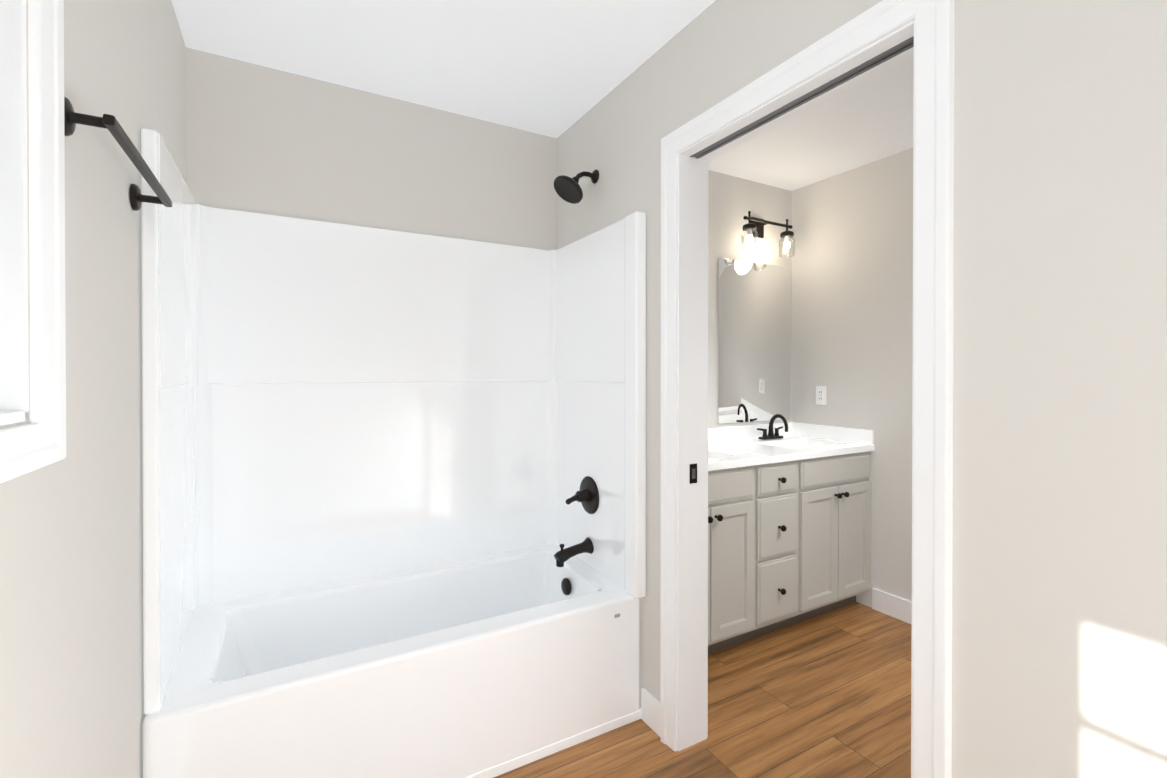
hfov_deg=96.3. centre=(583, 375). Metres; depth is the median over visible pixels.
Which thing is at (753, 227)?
sconce
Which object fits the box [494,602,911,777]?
floor
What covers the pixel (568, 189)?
shower head
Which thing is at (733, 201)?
wall
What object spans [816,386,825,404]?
electrical outlet
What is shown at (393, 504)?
shower
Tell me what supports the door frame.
attached to the wall at (1059, 482)
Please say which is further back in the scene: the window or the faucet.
the faucet
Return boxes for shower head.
[554,170,598,203]
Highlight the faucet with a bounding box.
[757,414,787,439]
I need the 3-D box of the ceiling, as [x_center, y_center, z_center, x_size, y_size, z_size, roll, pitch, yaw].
[0.660,-1.246,1.440,3.520,0.080,3.230,0,0,-29]
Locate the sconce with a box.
[741,211,794,256]
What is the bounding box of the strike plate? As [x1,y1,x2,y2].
[690,463,696,483]
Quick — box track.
[690,36,913,158]
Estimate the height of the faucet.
0.155 m
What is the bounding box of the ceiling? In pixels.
[171,0,913,190]
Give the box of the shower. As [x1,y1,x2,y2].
[141,128,645,777]
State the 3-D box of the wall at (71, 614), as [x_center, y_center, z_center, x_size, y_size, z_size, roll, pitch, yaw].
[-0.807,0.069,0.619,0.150,2.540,3.230,0,0,-29]
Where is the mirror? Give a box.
[718,258,790,423]
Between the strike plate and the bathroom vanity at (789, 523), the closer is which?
the strike plate
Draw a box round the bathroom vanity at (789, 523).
[708,414,874,653]
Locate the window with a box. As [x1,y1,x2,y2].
[0,0,65,483]
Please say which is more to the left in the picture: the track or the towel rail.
the towel rail
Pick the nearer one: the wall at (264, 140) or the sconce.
the wall at (264, 140)
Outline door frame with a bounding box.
[660,0,954,777]
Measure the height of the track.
0.048 m
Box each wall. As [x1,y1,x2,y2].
[0,0,186,777]
[186,47,556,249]
[557,0,1166,777]
[708,170,791,427]
[791,147,912,607]
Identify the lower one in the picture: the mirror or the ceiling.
the mirror
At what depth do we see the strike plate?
1.87 m
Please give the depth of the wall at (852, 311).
3.00 m
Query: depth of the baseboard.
2.87 m
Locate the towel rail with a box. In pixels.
[64,96,171,210]
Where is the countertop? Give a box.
[708,422,874,470]
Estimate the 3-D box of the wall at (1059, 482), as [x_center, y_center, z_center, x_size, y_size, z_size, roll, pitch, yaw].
[0.642,0.064,1.438,0.132,2.540,2.930,0,0,-29]

